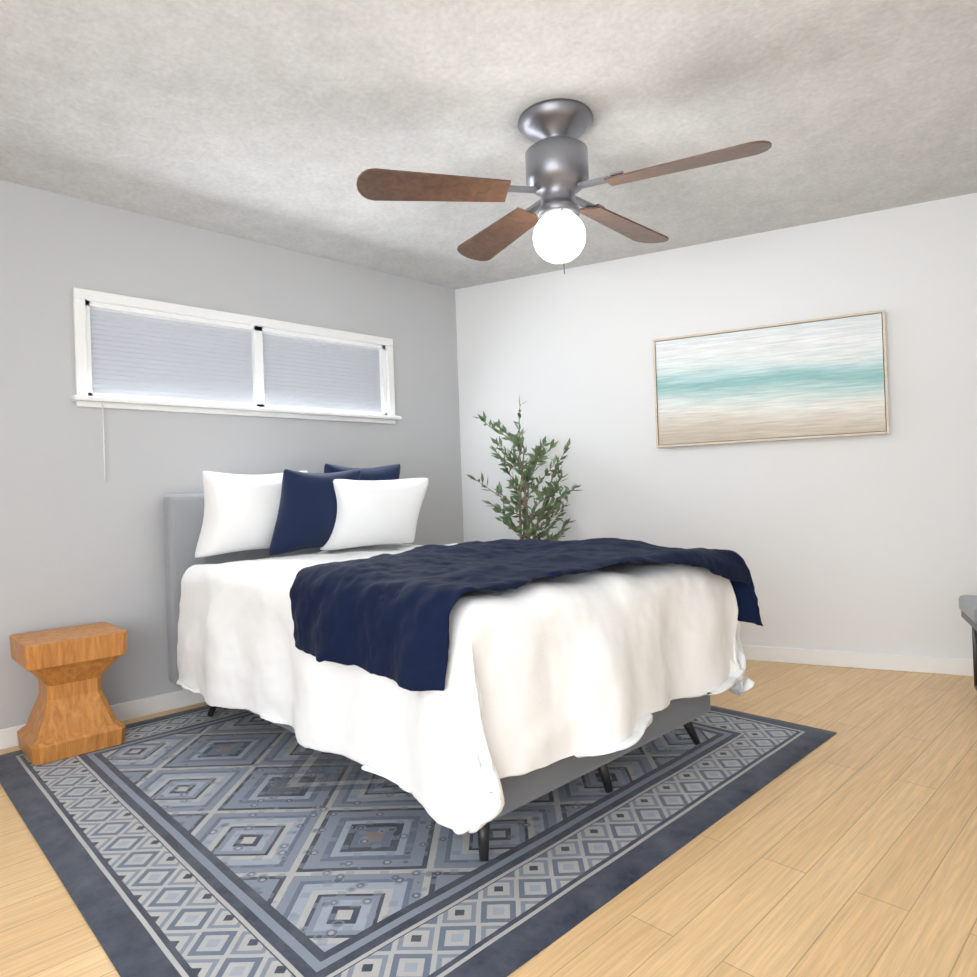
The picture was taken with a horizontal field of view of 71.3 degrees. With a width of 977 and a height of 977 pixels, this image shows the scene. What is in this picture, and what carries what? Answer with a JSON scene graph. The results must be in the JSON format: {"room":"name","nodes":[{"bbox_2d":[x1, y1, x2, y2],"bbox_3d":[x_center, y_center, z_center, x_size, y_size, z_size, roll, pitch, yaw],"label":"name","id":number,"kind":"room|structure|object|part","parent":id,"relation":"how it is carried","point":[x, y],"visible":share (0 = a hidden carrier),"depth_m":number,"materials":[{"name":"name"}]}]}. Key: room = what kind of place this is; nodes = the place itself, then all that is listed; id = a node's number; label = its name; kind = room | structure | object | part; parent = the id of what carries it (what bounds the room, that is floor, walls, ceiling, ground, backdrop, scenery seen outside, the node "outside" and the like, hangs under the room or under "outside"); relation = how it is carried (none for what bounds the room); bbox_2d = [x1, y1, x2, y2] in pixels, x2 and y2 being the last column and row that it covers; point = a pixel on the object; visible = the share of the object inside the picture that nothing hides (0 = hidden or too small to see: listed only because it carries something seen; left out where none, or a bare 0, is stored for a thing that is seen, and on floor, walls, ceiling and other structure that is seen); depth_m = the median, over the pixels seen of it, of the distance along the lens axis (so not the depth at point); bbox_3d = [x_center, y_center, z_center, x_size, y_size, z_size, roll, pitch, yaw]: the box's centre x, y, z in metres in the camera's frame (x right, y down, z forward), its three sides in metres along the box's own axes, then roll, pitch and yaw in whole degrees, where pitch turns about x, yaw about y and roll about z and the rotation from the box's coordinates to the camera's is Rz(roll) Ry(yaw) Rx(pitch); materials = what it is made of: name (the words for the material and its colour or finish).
{"room":"bedroom","nodes":[
{"label":"bedroom","id":0,"kind":"room"},
{"bbox_2d":[0,180,463,728],"bbox_3d":[-1.839,-0.133,3.582,4.900,2.600,0.150,-2,-1,-44],"label":"wall","id":1,"kind":"structure","parent":0,"point":[80,542],"depth_m":3.50,"materials":[{"name":"grey paint"}]},
{"bbox_2d":[0,689,204,749],"bbox_3d":[-1.828,1.122,3.427,4.650,0.090,0.016,-2,-1,-44],"label":"baseboard","id":2,"kind":"structure","parent":1,"relation":"attached to","point":[133,709],"depth_m":3.48,"materials":[{"name":"white"}]},
{"bbox_2d":[71,287,401,481],"bbox_3d":[-1.359,-0.522,4.008,1.940,0.950,0.205,-2,-1,-44],"label":"window","id":3,"kind":"structure","parent":1,"relation":"in","point":[84,396],"depth_m":3.81,"materials":[{"name":"white"}]},
{"bbox_2d":[95,317,366,411],"bbox_3d":[-1.429,-0.704,4.076,1.800,0.480,0.010,-2,-1,-44],"label":"window","id":4,"kind":"structure","parent":3,"relation":"attached to","point":[226,341],"depth_m":3.92,"materials":[{"name":"white"}]},
{"bbox_2d":[90,309,381,412],"bbox_3d":[-1.363,-0.707,4.008,1.744,0.423,0.016,-2,-1,-44],"label":"window blinds","id":5,"kind":"object","parent":3,"relation":"attached to","point":[152,359],"visible":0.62,"depth_m":3.85,"materials":[{"name":"grey"}]},
{"bbox_2d":[0,660,976,976],"bbox_3d":[0.612,1.127,2.732,7.600,0.100,5.400,-2,-1,-44],"label":"floor","id":6,"kind":"structure","parent":0,"point":[848,848],"depth_m":1.90,"materials":[{"name":"brown wood"}]},
{"bbox_2d":[0,705,836,976],"bbox_3d":[-0.347,1.105,2.934,2.620,0.012,2.580,-2,-1,-44],"label":"rug","id":7,"kind":"object","parent":6,"relation":"on","point":[220,842],"visible":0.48,"depth_m":2.09,"materials":[{"name":"blue fabric"}]},
{"bbox_2d":[9,622,127,764],"bbox_3d":[-1.884,0.902,3.068,0.390,0.500,0.390,-2,-1,-44],"label":"nightstand","id":8,"kind":"object","parent":7,"relation":"on","point":[71,714],"visible":0.98,"depth_m":2.96,"materials":[{"name":"brown wood"}]},
{"bbox_2d":[163,463,762,860],"bbox_3d":[-0.308,0.464,3.125,1.646,1.262,2.527,-2,-1,-44],"label":"bed","id":9,"kind":"object","parent":7,"relation":"on","point":[478,687],"visible":1,"depth_m":2.31,"materials":[{"name":"white fabric"}]},
{"bbox_2d":[195,471,306,557],"bbox_3d":[-1.246,0.127,3.608,0.600,0.480,0.255,-2,17,-44],"label":"pillow","id":10,"kind":"object","parent":9,"relation":"on","point":[241,512],"depth_m":3.46,"materials":[{"name":"white fabric"}]},
{"bbox_3d":[-1.149,0.506,3.995,1.400,0.980,0.105,-2,-1,-44],"label":"headboard","id":11,"kind":"part","parent":9,"relation":"part of","materials":[{"name":"grey fabric"}]},
{"bbox_2d":[269,469,360,554],"bbox_3d":[-0.927,0.121,3.666,0.225,0.500,0.500,26,18,39],"label":"pillow","id":12,"kind":"object","parent":9,"relation":"on","point":[305,509],"depth_m":3.55,"materials":[{"name":"blue fabric"}]},
{"bbox_2d":[324,463,400,480],"bbox_3d":[-0.771,0.093,4.066,0.550,0.520,0.245,-2,15,-44],"label":"pillow","id":13,"kind":"object","parent":9,"relation":"on","point":[389,472],"depth_m":4.02,"materials":[{"name":"blue fabric"}]},
{"bbox_2d":[320,478,428,549],"bbox_3d":[-0.633,0.137,3.837,0.640,0.440,0.265,-2,25,-41],"label":"pillow","id":14,"kind":"object","parent":9,"relation":"on","point":[358,513],"depth_m":3.70,"materials":[{"name":"white fabric"}]},
{"bbox_3d":[-0.320,0.954,3.147,1.280,0.283,2.240,-2,-1,-44],"label":"frame","id":15,"kind":"part","parent":9,"relation":"part of","materials":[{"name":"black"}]},
{"bbox_2d":[289,538,762,690],"bbox_3d":[0.026,0.423,2.777,1.647,0.368,1.481,-2,-1,-44],"label":"throw","id":16,"kind":"object","parent":9,"relation":"on","point":[502,614],"depth_m":2.16,"materials":[{"name":"blue fabric"}]},
{"bbox_2d":[466,397,580,540],"bbox_3d":[0.274,0.258,4.321,0.716,1.673,0.754,-2,-1,-44],"label":"plant","id":17,"kind":"object","parent":6,"relation":"on","point":[516,440],"visible":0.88,"depth_m":4.34,"materials":[{"name":"green plant"}]},
{"bbox_2d":[959,595,976,689],"bbox_3d":[2.755,0.757,3.058,1.000,0.466,0.420,-2,0,26],"label":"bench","id":18,"kind":"object","parent":6,"relation":"on","point":[968,606],"visible":1,"depth_m":3.36,"materials":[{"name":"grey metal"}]},
{"bbox_2d":[0,0,976,288],"bbox_3d":[0.518,-1.571,2.750,7.600,0.100,5.400,-2,-1,-44],"label":"ceiling","id":19,"kind":"structure","parent":0,"point":[280,122],"depth_m":2.70,"materials":[{"name":"white paint"}]},
{"bbox_2d":[356,98,771,273],"bbox_3d":[0.307,-1.182,2.966,1.552,0.659,0.993,-2,0,7],"label":"ceiling fan","id":20,"kind":"object","parent":19,"relation":"hanging from","point":[556,162],"visible":1,"depth_m":2.71,"materials":[{"name":"brown wood"}]},
{"bbox_3d":[0.290,-1.028,2.786,0.216,0.205,0.216,-2,-1,-44],"label":"globe","id":21,"kind":"part","parent":20,"relation":"part of","materials":[{"name":"white glass"}]},
{"bbox_3d":[0.292,-1.182,2.797,0.539,0.659,0.558,-2,-1,-44],"label":"motor","id":22,"kind":"part","parent":20,"relation":"part of","materials":[{"name":"silver metal"}]},
{"bbox_2d":[455,193,976,658],"bbox_3d":[2.253,-0.273,3.934,6.600,2.600,0.150,-2,0,26],"label":"wall","id":23,"kind":"structure","parent":0,"point":[865,543],"depth_m":4.10,"materials":[{"name":"white paint"}]},
{"bbox_2d":[653,310,888,447],"bbox_3d":[1.655,-0.631,4.106,1.292,0.692,0.049,-2,0,26],"label":"picture","id":24,"kind":"object","parent":23,"relation":"attached to","point":[825,377],"visible":1,"depth_m":4.06,"materials":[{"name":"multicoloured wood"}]},
{"bbox_2d":[742,645,973,675],"bbox_3d":[2.260,0.982,3.851,6.600,0.090,0.016,-2,0,26],"label":"baseboard","id":25,"kind":"structure","parent":23,"relation":"attached to","point":[934,665],"depth_m":3.90,"materials":[{"name":"white wood"}]}
]}

